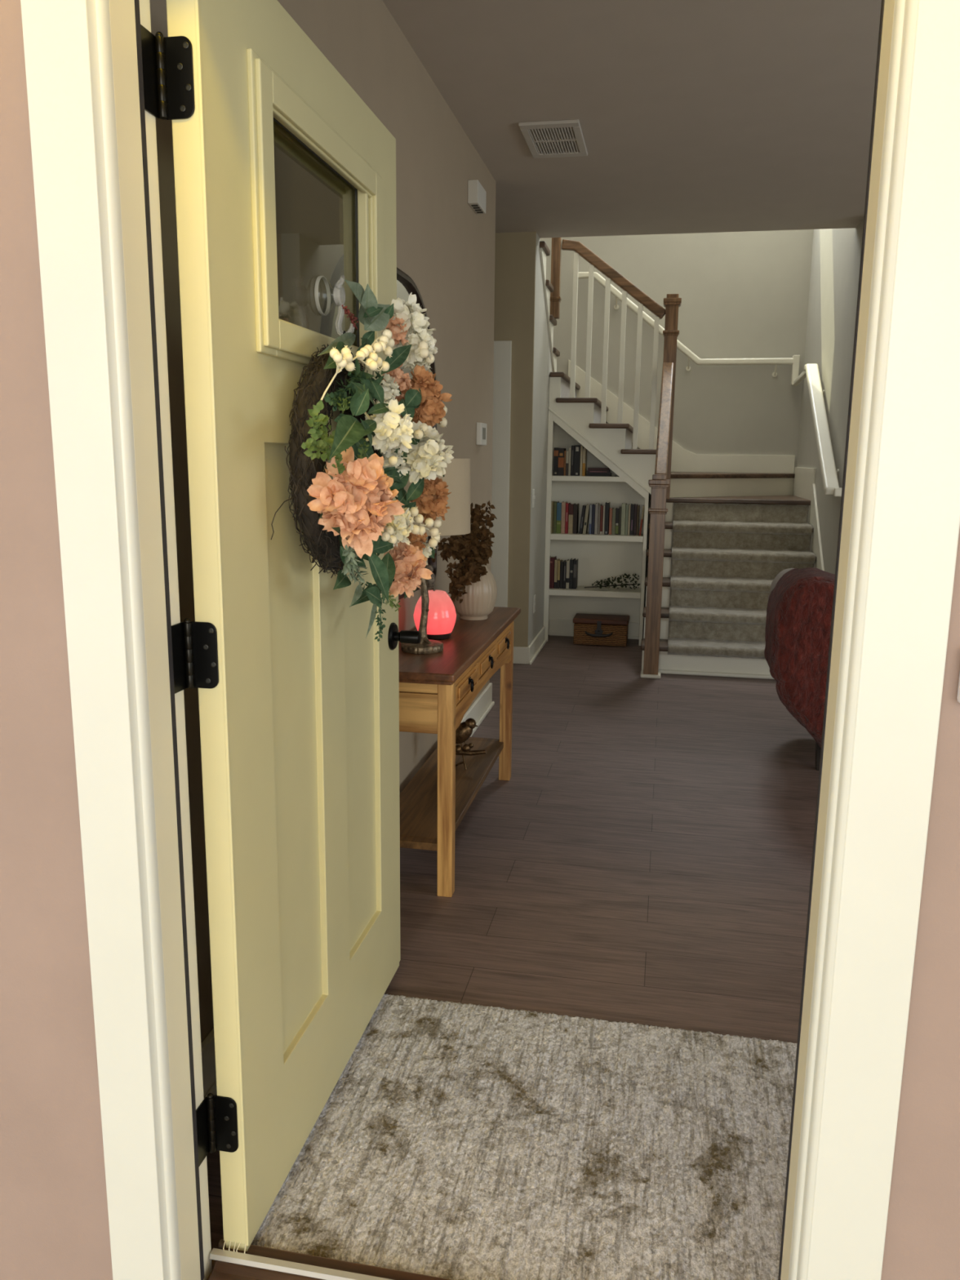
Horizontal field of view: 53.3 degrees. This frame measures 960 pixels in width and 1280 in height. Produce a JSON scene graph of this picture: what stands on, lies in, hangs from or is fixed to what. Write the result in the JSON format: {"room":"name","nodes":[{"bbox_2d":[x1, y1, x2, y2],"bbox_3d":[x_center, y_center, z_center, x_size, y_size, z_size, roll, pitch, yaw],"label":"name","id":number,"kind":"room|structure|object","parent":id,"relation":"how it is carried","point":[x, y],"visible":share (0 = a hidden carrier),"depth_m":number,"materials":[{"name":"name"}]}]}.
{"room":"front porch","nodes":[
{"label":"front porch","id":0,"kind":"room"},
{"bbox_2d":[149,0,496,1043],"bbox_3d":[-0.354,-0.625,3.228,0.120,2.700,3.780,3,11,11],"label":"wall","id":1,"kind":"structure","parent":0,"point":[446,248],"depth_m":3.07,"materials":[{"name":"grey paint"}]},
{"bbox_2d":[200,682,494,1098],"bbox_3d":[-0.293,0.642,3.462,0.030,0.125,3.770,3,11,11],"label":"baseboard","id":2,"kind":"structure","parent":1,"relation":"attached to","point":[480,705],"depth_m":2.05,"materials":[{"name":"wood"}]},
{"bbox_2d":[320,254,436,599],"bbox_3d":[-0.296,-0.659,3.127,0.024,1.085,1.240,3,11,11],"label":"wall mirror","id":3,"kind":"object","parent":1,"relation":"attached to","point":[406,285],"visible":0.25,"depth_m":3.15,"materials":[{"name":"mirror"}]},
{"bbox_2d":[467,179,486,213],"bbox_3d":[-0.013,-1.967,4.251,0.046,0.096,0.195,3,11,11],"label":"door chime","id":4,"kind":"object","parent":1,"relation":"attached to","point":[477,194],"visible":1,"depth_m":4.17,"materials":[{"name":"white plastic"}]},
{"bbox_2d":[475,422,486,445],"bbox_3d":[0.008,-1.002,4.653,0.026,0.106,0.145,3,11,11],"label":"thermostat","id":5,"kind":"object","parent":1,"relation":"attached to","point":[481,428],"visible":1,"depth_m":4.59,"materials":[{"name":"white plastic"}]},
{"bbox_2d":[0,0,959,1279],"bbox_3d":[0.721,-0.278,1.052,9.000,3.140,0.133,3,11,11],"label":"wall","id":6,"kind":"structure","parent":0,"point":[54,1215],"depth_m":1.30,"materials":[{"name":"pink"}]},
{"bbox_2d":[20,0,212,1279],"bbox_3d":[-0.488,0.060,1.348,0.097,2.340,0.151,3,11,11],"label":"door frame","id":7,"kind":"structure","parent":6,"relation":"attached to","point":[55,32],"depth_m":1.27,"materials":[{"name":"white paint"}]},
{"bbox_2d":[134,0,204,1279],"bbox_3d":[-0.444,0.043,1.359,0.010,2.030,0.017,3,11,11],"label":"weatherstrip","id":8,"kind":"object","parent":6,"relation":"attached to","point":[136,2],"visible":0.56,"depth_m":1.34,"materials":[{"name":"rubber"}]},
{"bbox_2d":[140,0,421,1253],"bbox_3d":[-0.291,-0.040,1.838,0.122,2.008,1.002,3,11,12],"label":"door","id":9,"kind":"structure","parent":6,"relation":"in","point":[299,709],"depth_m":1.58,"materials":[{"name":"beige paint"}]},
{"bbox_2d":[314,275,354,335],"bbox_3d":[-0.265,-0.619,1.777,0.063,0.114,0.070,3,11,11],"label":"hook","id":10,"kind":"object","parent":9,"relation":"attached to","point":[339,293],"visible":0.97,"depth_m":1.77,"materials":[{"name":"clear plastic"}]},
{"bbox_2d":[324,276,333,315],"bbox_3d":[-0.280,-0.639,1.776,0.026,0.068,0.068,3,11,11],"label":"cup","id":11,"kind":"object","parent":10,"relation":"on","point":[327,287],"depth_m":1.80,"materials":[{"name":"clear plastic"}]},
{"bbox_2d":[271,279,453,641],"bbox_3d":[-0.189,-0.315,1.731,0.221,0.673,0.668,3,11,11],"label":"wreath","id":12,"kind":"object","parent":10,"relation":"hanging from","point":[348,518],"visible":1,"depth_m":1.66,"materials":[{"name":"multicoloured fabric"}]},
{"bbox_2d":[777,0,884,1279],"bbox_3d":[0.436,0.085,1.190,0.014,2.030,0.011,3,11,11],"label":"weatherstrip","id":13,"kind":"object","parent":6,"relation":"attached to","point":[882,1],"visible":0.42,"depth_m":1.16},
{"bbox_2d":[780,0,959,1279],"bbox_3d":[0.479,0.105,1.165,0.106,2.340,0.151,3,11,11],"label":"door frame","id":14,"kind":"structure","parent":6,"relation":"attached to","point":[916,521],"depth_m":1.08,"materials":[{"name":"white paint"}]},
{"bbox_2d":[956,673,959,702],"bbox_3d":[0.558,0.042,1.061,0.044,0.066,0.029,3,11,11],"label":"doorbell","id":15,"kind":"object","parent":6,"relation":"attached to","point":[958,688],"visible":1,"depth_m":1.07,"materials":[{"name":"white plastic"}]},
{"bbox_2d":[206,617,818,1279],"bbox_3d":[1.837,0.544,4.738,7.900,0.120,7.160,3,11,11],"label":"floor","id":16,"kind":"structure","parent":0,"point":[644,856],"depth_m":3.24,"materials":[{"name":"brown wood"}]},
{"bbox_2d":[208,1243,449,1279],"bbox_3d":[-0.013,1.099,1.473,0.906,0.102,0.165,3,11,11],"label":"threshold","id":17,"kind":"object","parent":16,"relation":"on","point":[258,1263],"visible":0.99,"depth_m":1.57,"materials":[{"name":"metal"}]},
{"bbox_2d":[398,606,520,897],"bbox_3d":[-0.102,0.328,3.534,0.313,0.718,1.313,3,11,11],"label":"console table","id":18,"kind":"object","parent":16,"relation":"on","point":[437,691],"visible":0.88,"depth_m":3.10,"materials":[{"name":"brown wood"}]},
{"bbox_2d":[397,458,470,653],"bbox_3d":[-0.183,-0.272,3.098,0.303,0.622,0.303,3,11,11],"label":"table lamp","id":19,"kind":"object","parent":18,"relation":"on","point":[456,522],"visible":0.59,"depth_m":2.99,"materials":[{"name":"fabric"}]},
{"bbox_2d":[413,590,456,639],"bbox_3d":[-0.159,-0.090,3.365,0.151,0.165,0.151,3,11,11],"label":"diffuser","id":20,"kind":"object","parent":18,"relation":"on","point":[442,615],"visible":0.8,"depth_m":3.31,"materials":[{"name":"pink glass"}]},
{"bbox_2d":[399,737,503,850],"bbox_3d":[-0.128,0.532,3.534,0.256,0.024,1.148,3,11,11],"label":"shelf","id":21,"kind":"object","parent":18,"relation":"attached to","point":[418,801],"depth_m":3.39,"materials":[{"name":"brown wood"}]},
{"bbox_2d":[455,718,486,769],"bbox_3d":[-0.058,0.396,3.642,0.166,0.207,0.072,3,11,11],"label":"bird figurine","id":22,"kind":"object","parent":18,"relation":"on","point":[464,731],"visible":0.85,"depth_m":3.62,"materials":[{"name":"brown metal"}]},
{"bbox_2d":[450,564,497,620],"bbox_3d":[-0.024,-0.192,3.767,0.185,0.216,0.184,-3,11,-19],"label":"ribbed vase","id":23,"kind":"object","parent":18,"relation":"on","point":[480,600],"visible":0.53,"depth_m":3.70,"materials":[{"name":"beige ceramic"}]},
{"bbox_2d":[429,500,497,603],"bbox_3d":[-0.063,-0.345,3.692,0.220,0.386,0.253,6,12,26],"label":"bouquet","id":24,"kind":"object","parent":23,"relation":"in","point":[471,553],"visible":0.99,"depth_m":3.67,"materials":[{"name":"brown plant"}]},
{"bbox_2d":[218,993,796,1279],"bbox_3d":[0.216,0.997,1.929,1.200,0.015,0.815,3,11,11],"label":"rug","id":25,"kind":"object","parent":16,"relation":"on","point":[454,1140],"visible":0.77,"depth_m":1.87,"materials":[{"name":"fabric"}]},
{"bbox_2d":[543,407,648,645],"bbox_3d":[0.863,-0.833,7.035,0.730,1.699,0.300,3,11,11],"label":"bookcase","id":26,"kind":"object","parent":16,"relation":"on","point":[599,557],"visible":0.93,"depth_m":7.14,"materials":[{"name":"wood"}]},
{"bbox_2d":[551,501,553,533],"bbox_3d":[0.531,-0.912,7.083,0.020,0.230,0.131,3,11,11],"label":"book","id":27,"kind":"object","parent":26,"relation":"on","point":[551,501],"visible":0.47,"depth_m":7.02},
{"bbox_2d":[549,555,556,588],"bbox_3d":[0.539,-0.510,7.158,0.045,0.228,0.131,3,11,11],"label":"book","id":28,"kind":"object","parent":26,"relation":"on","point":[552,558],"visible":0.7,"depth_m":7.10,"materials":[{"name":"paper"}]},
{"bbox_2d":[551,501,555,533],"bbox_3d":[0.548,-0.910,7.081,0.011,0.227,0.130,3,11,11],"label":"book","id":29,"kind":"object","parent":26,"relation":"on","point":[553,519],"visible":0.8,"depth_m":7.02,"materials":[{"name":"paper"}]},
{"bbox_2d":[553,501,558,533],"bbox_3d":[0.564,-0.909,7.078,0.017,0.227,0.130,3,11,11],"label":"book","id":30,"kind":"object","parent":26,"relation":"on","point":[556,502],"visible":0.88,"depth_m":7.02,"materials":[{"name":"paper"}]},
{"bbox_2d":[553,447,559,475],"bbox_3d":[0.563,-1.306,7.002,0.032,0.199,0.131,3,11,11],"label":"book","id":31,"kind":"object","parent":26,"relation":"on","point":[556,449],"visible":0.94,"depth_m":6.94,"materials":[{"name":"paper"}]},
{"bbox_2d":[554,558,559,588],"bbox_3d":[0.574,-0.500,7.153,0.019,0.211,0.131,3,11,11],"label":"book","id":32,"kind":"object","parent":26,"relation":"on","point":[556,559],"visible":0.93,"depth_m":7.09,"materials":[{"name":"paper"}]},
{"bbox_2d":[555,502,561,533],"bbox_3d":[0.590,-0.906,7.073,0.032,0.223,0.131,3,11,11],"label":"book","id":33,"kind":"object","parent":26,"relation":"on","point":[558,504],"visible":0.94,"depth_m":7.01,"materials":[{"name":"paper"}]},
{"bbox_2d":[556,559,562,588],"bbox_3d":[0.595,-0.496,7.150,0.019,0.205,0.131,3,11,11],"label":"book","id":34,"kind":"object","parent":26,"relation":"on","point":[559,560],"visible":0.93,"depth_m":7.09,"materials":[{"name":"paper"}]},
{"bbox_2d":[557,448,565,475],"bbox_3d":[0.600,-1.303,6.996,0.040,0.196,0.131,3,11,11],"label":"book","id":35,"kind":"object","parent":26,"relation":"on","point":[561,451],"visible":0.95,"depth_m":6.93,"materials":[{"name":"paper"}]},
{"bbox_2d":[560,560,564,588],"bbox_3d":[0.617,-0.492,7.147,0.021,0.199,0.130,3,11,11],"label":"book","id":36,"kind":"object","parent":26,"relation":"on","point":[562,561],"visible":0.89,"depth_m":7.08,"materials":[{"name":"paper"}]},
{"bbox_2d":[560,501,567,533],"bbox_3d":[0.622,-0.907,7.067,0.028,0.228,0.130,3,11,11],"label":"book","id":37,"kind":"object","parent":26,"relation":"on","point":[563,504],"visible":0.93,"depth_m":7.00,"materials":[{"name":"paper"}]},
{"bbox_2d":[563,560,566,588],"bbox_3d":[0.639,-0.491,7.142,0.019,0.199,0.131,3,11,11],"label":"book","id":38,"kind":"object","parent":26,"relation":"on","point":[565,561],"visible":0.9,"depth_m":7.08,"materials":[{"name":"paper"}]},
{"bbox_2d":[564,450,566,475],"bbox_3d":[0.628,-1.293,6.992,0.013,0.178,0.130,3,11,11],"label":"book","id":39,"kind":"object","parent":26,"relation":"on","point":[565,451],"visible":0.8,"depth_m":6.93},
{"bbox_2d":[565,450,568,475],"bbox_3d":[0.644,-1.292,6.989,0.017,0.178,0.131,3,11,11],"label":"book","id":40,"kind":"object","parent":26,"relation":"on","point":[567,451],"visible":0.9,"depth_m":6.93,"materials":[{"name":"paper"}]},
{"bbox_2d":[564,502,570,533],"bbox_3d":[0.647,-0.902,7.062,0.020,0.220,0.131,3,11,11],"label":"book","id":41,"kind":"object","parent":26,"relation":"on","point":[566,504],"visible":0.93,"depth_m":7.00,"materials":[{"name":"paper"}]},
{"bbox_2d":[565,559,569,588],"bbox_3d":[0.662,-0.494,7.137,0.022,0.207,0.131,3,11,11],"label":"book","id":42,"kind":"object","parent":26,"relation":"on","point":[567,580],"visible":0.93,"depth_m":7.08,"materials":[{"name":"paper"}]},
{"bbox_2d":[568,447,571,475],"bbox_3d":[0.662,-1.302,6.984,0.015,0.200,0.130,3,11,11],"label":"book","id":43,"kind":"object","parent":26,"relation":"on","point":[570,448],"visible":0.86,"depth_m":6.92,"materials":[{"name":"paper"}]},
{"bbox_2d":[568,503,573,533],"bbox_3d":[0.676,-0.898,7.058,0.032,0.215,0.131,3,11,11],"label":"book","id":44,"kind":"object","parent":26,"relation":"on","point":[571,506],"visible":0.93,"depth_m":7.00,"materials":[{"name":"paper"}]},
{"bbox_2d":[568,558,575,588],"bbox_3d":[0.687,-0.496,7.131,0.026,0.215,0.131,3,11,11],"label":"book","id":45,"kind":"object","parent":26,"relation":"on","point":[571,561],"visible":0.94,"depth_m":7.07,"materials":[{"name":"paper"}]},
{"bbox_2d":[570,445,574,475],"bbox_3d":[0.681,-1.309,6.978,0.020,0.216,0.131,3,11,11],"label":"book","id":46,"kind":"object","parent":26,"relation":"on","point":[572,446],"visible":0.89,"depth_m":6.92,"materials":[{"name":"paper"}]},
{"bbox_2d":[573,559,577,589],"bbox_3d":[0.713,-0.494,7.127,0.021,0.212,0.131,3,11,11],"label":"book","id":47,"kind":"object","parent":26,"relation":"on","point":[575,561],"visible":1,"depth_m":7.07,"materials":[{"name":"paper"}]},
{"bbox_2d":[573,503,578,533],"bbox_3d":[0.707,-0.897,7.052,0.027,0.215,0.130,3,11,11],"label":"book","id":48,"kind":"object","parent":26,"relation":"on","point":[575,511],"visible":1,"depth_m":7.00,"materials":[{"name":"paper"}]},
{"bbox_2d":[573,444,581,475],"bbox_3d":[0.713,-1.308,6.972,0.042,0.218,0.131,3,11,11],"label":"book","id":49,"kind":"object","parent":26,"relation":"on","point":[577,447],"visible":0.89,"depth_m":6.91,"materials":[{"name":"paper"}]},
{"bbox_2d":[579,445,584,475],"bbox_3d":[0.744,-1.306,6.967,0.016,0.215,0.130,3,11,11],"label":"book","id":50,"kind":"object","parent":26,"relation":"on","point":[581,446],"visible":0.62,"depth_m":6.91,"materials":[{"name":"paper"}]},
{"bbox_2d":[578,504,586,533],"bbox_3d":[0.758,-0.889,7.043,0.043,0.205,0.131,3,11,11],"label":"book","id":51,"kind":"object","parent":26,"relation":"on","point":[584,508],"visible":0.9,"depth_m":6.98,"materials":[{"name":"paper"}]},
{"bbox_2d":[582,448,586,475],"bbox_3d":[0.763,-1.296,6.965,0.019,0.198,0.131,3,11,11],"label":"book","id":52,"kind":"object","parent":26,"relation":"on","point":[584,450],"visible":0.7,"depth_m":6.91,"materials":[{"name":"paper"}]},
{"bbox_2d":[582,503,591,533],"bbox_3d":[0.785,-0.891,7.037,0.043,0.212,0.131,3,11,11],"label":"book","id":53,"kind":"object","parent":26,"relation":"on","point":[587,511],"visible":0.99,"depth_m":6.98,"materials":[{"name":"paper"}]},
{"bbox_2d":[588,503,593,533],"bbox_3d":[0.817,-0.890,7.031,0.016,0.213,0.131,3,11,11],"label":"book","id":54,"kind":"object","parent":26,"relation":"on","point":[591,504],"visible":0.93,"depth_m":6.97,"materials":[{"name":"paper"}]},
{"bbox_2d":[591,503,595,533],"bbox_3d":[0.837,-0.890,7.027,0.018,0.214,0.130,3,11,11],"label":"book","id":55,"kind":"object","parent":26,"relation":"on","point":[593,504],"visible":0.88,"depth_m":6.97,"materials":[{"name":"paper"}]},
{"bbox_2d":[594,502,599,533],"bbox_3d":[0.859,-0.893,7.023,0.019,0.222,0.130,3,11,11],"label":"book","id":56,"kind":"object","parent":26,"relation":"on","point":[596,504],"visible":0.93,"depth_m":6.96,"materials":[{"name":"paper"}]},
{"bbox_2d":[597,504,601,534],"bbox_3d":[0.878,-0.887,7.020,0.014,0.211,0.130,3,11,11],"label":"book","id":57,"kind":"object","parent":26,"relation":"on","point":[599,505],"visible":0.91,"depth_m":6.96,"materials":[{"name":"paper"}]},
{"bbox_2d":[586,473,612,476],"bbox_3d":[0.869,-1.202,6.957,0.175,0.019,0.120,3,11,11],"label":"book","id":58,"kind":"object","parent":26,"relation":"on","point":[588,474],"visible":0.95,"depth_m":6.90,"materials":[{"name":"paper"}]},
{"bbox_2d":[586,470,610,473],"bbox_3d":[0.865,-1.222,6.953,0.164,0.020,0.121,3,11,11],"label":"book","id":59,"kind":"object","parent":58,"relation":"on","point":[588,471],"visible":1,"depth_m":6.90,"materials":[{"name":"paper"}]},
{"bbox_2d":[587,467,608,471],"bbox_3d":[0.864,-1.242,6.950,0.152,0.019,0.120,3,11,11],"label":"book","id":60,"kind":"object","parent":59,"relation":"on","point":[588,468],"visible":0.91,"depth_m":6.89,"materials":[{"name":"paper"}]},
{"bbox_2d":[600,504,603,534],"bbox_3d":[0.896,-0.884,7.017,0.017,0.207,0.131,3,11,11],"label":"book","id":61,"kind":"object","parent":26,"relation":"on","point":[602,506],"visible":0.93,"depth_m":6.96,"materials":[{"name":"paper"}]},
{"bbox_2d":[602,504,604,534],"bbox_3d":[0.912,-0.885,7.014,0.010,0.211,0.130,3,11,11],"label":"book","id":62,"kind":"object","parent":26,"relation":"on","point":[603,526],"visible":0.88,"depth_m":6.95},
{"bbox_2d":[604,502,609,534],"bbox_3d":[0.932,-0.893,7.008,0.026,0.229,0.131,3,11,11],"label":"book","id":63,"kind":"object","parent":26,"relation":"on","point":[607,504],"visible":0.97,"depth_m":6.95,"materials":[{"name":"paper"}]},
{"bbox_2d":[608,507,613,534],"bbox_3d":[0.960,-0.872,7.006,0.018,0.190,0.130,3,11,11],"label":"book","id":64,"kind":"object","parent":26,"relation":"on","point":[611,508],"visible":0.93,"depth_m":6.95,"materials":[{"name":"paper"}]},
{"bbox_2d":[584,573,640,589],"bbox_3d":[0.979,-0.439,7.058,0.417,0.124,0.151,3,11,11],"label":"sprig","id":65,"kind":"object","parent":26,"relation":"on","point":[606,584],"visible":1,"depth_m":7.04,"materials":[{"name":"green plant"}]},
{"bbox_2d":[611,507,616,534],"bbox_3d":[0.983,-0.870,7.002,0.023,0.188,0.130,3,11,11],"label":"book","id":66,"kind":"object","parent":26,"relation":"on","point":[614,510],"visible":0.91,"depth_m":6.94,"materials":[{"name":"paper"}]},
{"bbox_2d":[615,507,619,534],"bbox_3d":[1.007,-0.870,6.997,0.021,0.189,0.131,3,11,11],"label":"book","id":67,"kind":"object","parent":26,"relation":"on","point":[617,509],"visible":0.96,"depth_m":6.94,"materials":[{"name":"paper"}]},
{"bbox_2d":[617,506,622,534],"bbox_3d":[1.027,-0.874,6.993,0.015,0.200,0.130,3,11,11],"label":"book","id":68,"kind":"object","parent":26,"relation":"on","point":[620,508],"visible":0.89,"depth_m":6.93,"materials":[{"name":"paper"}]},
{"bbox_2d":[620,502,626,534],"bbox_3d":[1.050,-0.885,6.986,0.028,0.225,0.130,3,11,11],"label":"book","id":69,"kind":"object","parent":26,"relation":"on","point":[624,505],"visible":0.96,"depth_m":6.92,"materials":[{"name":"paper"}]},
{"bbox_2d":[625,503,629,534],"bbox_3d":[1.075,-0.881,6.982,0.018,0.218,0.130,3,11,11],"label":"book","id":70,"kind":"object","parent":26,"relation":"on","point":[627,505],"visible":0.93,"depth_m":6.92,"materials":[{"name":"paper"}]},
{"bbox_2d":[627,503,631,535],"bbox_3d":[1.091,-0.879,6.979,0.012,0.217,0.130,3,11,11],"label":"book","id":71,"kind":"object","parent":26,"relation":"on","point":[629,504],"visible":0.95,"depth_m":6.92,"materials":[{"name":"paper"}]},
{"bbox_2d":[629,503,635,535],"bbox_3d":[1.112,-0.881,6.974,0.025,0.222,0.131,3,11,11],"label":"book","id":72,"kind":"object","parent":26,"relation":"on","point":[633,506],"visible":0.96,"depth_m":6.91,"materials":[{"name":"paper"}]},
{"bbox_2d":[633,503,637,535],"bbox_3d":[1.134,-0.879,6.971,0.016,0.220,0.130,3,11,11],"label":"book","id":73,"kind":"object","parent":26,"relation":"on","point":[636,505],"visible":0.93,"depth_m":6.91,"materials":[{"name":"paper"}]},
{"bbox_2d":[635,504,639,535],"bbox_3d":[1.151,-0.875,6.968,0.013,0.213,0.130,3,11,11],"label":"book","id":74,"kind":"object","parent":26,"relation":"on","point":[638,506],"visible":1,"depth_m":6.91,"materials":[{"name":"paper"}]},
{"bbox_2d":[639,506,644,535],"bbox_3d":[1.180,-0.872,6.963,0.031,0.210,0.131,3,11,11],"label":"book","id":75,"kind":"object","parent":26,"relation":"on","point":[643,507],"visible":0.99,"depth_m":6.90,"materials":[{"name":"paper"}]},
{"bbox_2d":[573,613,629,646],"bbox_3d":[0.894,-0.074,7.060,0.401,0.192,0.283,3,11,11],"label":"wicker basket","id":76,"kind":"object","parent":16,"relation":"on","point":[588,628],"visible":1,"depth_m":6.96,"materials":[{"name":"wicker"}]},
{"bbox_2d":[640,474,670,678],"bbox_3d":[1.082,-0.387,5.908,0.127,1.252,0.127,3,11,11],"label":"newel post","id":77,"kind":"object","parent":16,"relation":"on","point":[659,484],"visible":1,"depth_m":5.86,"materials":[{"name":"brown wood"}]},
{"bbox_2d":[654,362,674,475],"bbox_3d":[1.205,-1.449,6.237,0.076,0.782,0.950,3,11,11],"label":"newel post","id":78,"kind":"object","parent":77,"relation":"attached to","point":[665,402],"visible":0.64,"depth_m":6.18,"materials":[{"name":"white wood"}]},
{"bbox_2d":[539,240,824,679],"bbox_3d":[0.842,-1.324,6.985,3.100,2.682,2.220,3,11,11],"label":"staircase","id":79,"kind":"structure","parent":16,"relation":"on","point":[731,479],"depth_m":6.86,"materials":[{"name":"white wood"}]},
{"bbox_2d":[550,237,561,319],"bbox_3d":[0.529,-2.626,6.655,0.086,0.743,0.086,3,11,11],"label":"newel post","id":80,"kind":"object","parent":79,"relation":"on","point":[555,299],"visible":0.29,"depth_m":6.65,"materials":[{"name":"brown wood"}]},
{"bbox_2d":[569,253,578,397],"bbox_3d":[0.664,-2.207,6.739,0.033,0.980,0.033,3,11,11],"label":"baluster","id":81,"kind":"object","parent":79,"relation":"on","point":[575,262],"visible":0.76,"depth_m":6.72,"materials":[{"name":"wood"}]},
{"bbox_2d":[585,264,594,397],"bbox_3d":[0.769,-2.162,6.727,0.033,0.898,0.033,3,11,11],"label":"baluster","id":82,"kind":"object","parent":79,"relation":"on","point":[590,291],"visible":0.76,"depth_m":6.71,"materials":[{"name":"wood"}]},
{"bbox_2d":[600,278,610,423],"bbox_3d":[0.884,-2.026,6.730,0.033,0.984,0.033,3,11,11],"label":"baluster","id":83,"kind":"object","parent":79,"relation":"on","point":[607,287],"visible":0.89,"depth_m":6.71,"materials":[{"name":"wood"}]},
{"bbox_2d":[617,291,626,423],"bbox_3d":[0.998,-1.978,6.717,0.033,0.896,0.033,3,11,11],"label":"baluster","id":84,"kind":"object","parent":79,"relation":"on","point":[624,305],"visible":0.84,"depth_m":6.70,"materials":[{"name":"wood"}]},
{"bbox_2d":[632,303,643,448],"bbox_3d":[1.108,-1.843,6.720,0.033,0.987,0.033,3,11,11],"label":"baluster","id":85,"kind":"object","parent":79,"relation":"on","point":[640,308],"visible":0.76,"depth_m":6.70,"materials":[{"name":"wood"}]},
{"bbox_2d":[648,316,659,449],"bbox_3d":[1.221,-1.795,6.707,0.033,0.899,0.033,3,11,11],"label":"baluster","id":86,"kind":"object","parent":79,"relation":"on","point":[656,318],"visible":0.89,"depth_m":6.69,"materials":[{"name":"wood"}]},
{"bbox_2d":[662,293,681,498],"bbox_3d":[1.318,-1.692,6.707,0.121,1.390,0.121,3,11,11],"label":"newel post","id":87,"kind":"object","parent":79,"relation":"on","point":[672,303],"visible":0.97,"depth_m":6.59,"materials":[{"name":"brown wood"}]},
{"bbox_2d":[561,239,665,319],"bbox_3d":[0.927,-2.501,6.627,0.740,0.534,0.067,3,11,11],"label":"handrail","id":88,"kind":"object","parent":87,"relation":"attached to","point":[584,252],"visible":0.98,"depth_m":6.60,"materials":[{"name":"brown wood"}]},
{"bbox_2d":[667,502,815,658],"bbox_3d":[1.768,-0.433,6.440,0.949,0.908,1.187,3,11,11],"label":"carpet","id":89,"kind":"object","parent":79,"relation":"on","point":[726,559],"visible":0.75,"depth_m":6.53,"materials":[{"name":"carpet"}]},
{"bbox_2d":[768,568,821,770],"bbox_3d":[1.780,0.125,4.407,0.848,0.827,0.665,3,11,11],"label":"armchair","id":90,"kind":"object","parent":16,"relation":"on","point":[818,748],"visible":0.07,"depth_m":4.58,"materials":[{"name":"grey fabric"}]},
{"bbox_2d":[764,567,835,747],"bbox_3d":[1.544,0.095,4.228,0.541,0.802,0.354,3,11,11],"label":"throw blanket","id":91,"kind":"object","parent":90,"relation":"on","point":[799,608],"visible":0.52,"depth_m":4.09,"materials":[{"name":"fabric"}]},
{"bbox_2d":[493,231,536,647],"bbox_3d":[-0.711,-1.228,6.347,2.138,2.700,0.120,3,11,11],"label":"wall","id":92,"kind":"structure","parent":0,"point":[515,252],"depth_m":6.02,"materials":[{"name":"beige paint"}]},
{"bbox_2d":[490,340,511,607],"bbox_3d":[-0.304,-0.881,6.260,1.000,2.060,0.020,3,11,11],"label":"door frame","id":93,"kind":"structure","parent":92,"relation":"attached to","point":[502,348],"depth_m":6.12,"materials":[{"name":"wood"}]},
{"bbox_2d":[513,646,529,664],"bbox_3d":[-0.729,0.054,6.523,2.154,0.115,0.016,3,11,11],"label":"baseboard","id":94,"kind":"structure","parent":92,"relation":"attached to","point":[521,654],"depth_m":6.33,"materials":[{"name":"wood"}]},
{"bbox_2d":[528,232,552,645],"bbox_3d":[0.388,-1.275,6.655,0.100,2.700,1.109,3,11,11],"label":"wall","id":95,"kind":"structure","parent":0,"point":[543,366],"depth_m":6.45,"materials":[{"name":"paint"}]},
{"bbox_2d":[531,488,535,507],"bbox_3d":[0.352,-0.923,6.236,0.016,0.120,0.080,3,11,11],"label":"light switch","id":96,"kind":"object","parent":95,"relation":"attached to","point":[533,490],"visible":1,"depth_m":6.22,"materials":[{"name":"white plastic"}]},
{"bbox_2d":[533,594,535,613],"bbox_3d":[0.373,-0.247,6.539,0.007,0.120,0.080,3,11,11],"label":"power outlet","id":97,"kind":"object","parent":95,"relation":"attached to","point":[534,596],"visible":1,"depth_m":6.51,"materials":[{"name":"white plastic"}]},
{"bbox_2d":[528,626,546,664],"bbox_3d":[0.404,0.032,6.707,0.032,0.115,0.839,3,11,11],"label":"baseboard","id":98,"kind":"structure","parent":95,"relation":"attached to","point":[540,637],"depth_m":6.67,"materials":[{"name":"wood"}]},
{"bbox_2d":[382,0,881,238],"bbox_3d":[1.660,-2.114,3.138,7.900,0.300,5.200,3,11,11],"label":"ceiling","id":99,"kind":"structure","parent":0,"point":[694,116],"depth_m":3.70,"materials":[{"name":"paint"}]},
{"bbox_2d":[518,119,587,158],"bbox_3d":[0.323,-2.158,4.127,0.248,0.014,0.447,3,11,11],"label":"ceiling vent","id":100,"kind":"object","parent":99,"relation":"in","point":[560,138],"visible":1,"depth_m":4.10,"materials":[{"name":"white metal"}]},
{"bbox_2d":[539,229,813,617],"bbox_3d":[1.146,-2.873,7.860,3.270,5.400,0.150,3,11,11],"label":"wall","id":101,"kind":"structure","parent":0,"point":[744,295],"depth_m":7.73,"materials":[{"name":"paint"}]},
{"bbox_2d":[577,271,806,385],"bbox_3d":[1.574,-2.433,7.309,1.795,0.898,0.910,3,11,11],"label":"wall handrail","id":102,"kind":"object","parent":101,"relation":"attached to","point":[794,361],"visible":0.84,"depth_m":7.67,"materials":[{"name":"wood"}]},
{"bbox_2d":[796,218,863,573],"bbox_3d":[2.432,-2.580,6.407,0.120,5.400,2.270,3,11,11],"label":"wall","id":103,"kind":"structure","parent":0,"point":[836,255],"depth_m":6.25,"materials":[{"name":"paint"}]},
{"bbox_2d":[804,363,841,496],"bbox_3d":[2.209,-1.389,6.158,0.116,0.870,1.370,3,11,11],"label":"wall handrail","id":104,"kind":"object","parent":103,"relation":"attached to","point":[829,474],"visible":0.91,"depth_m":6.01,"materials":[{"name":"wood"}]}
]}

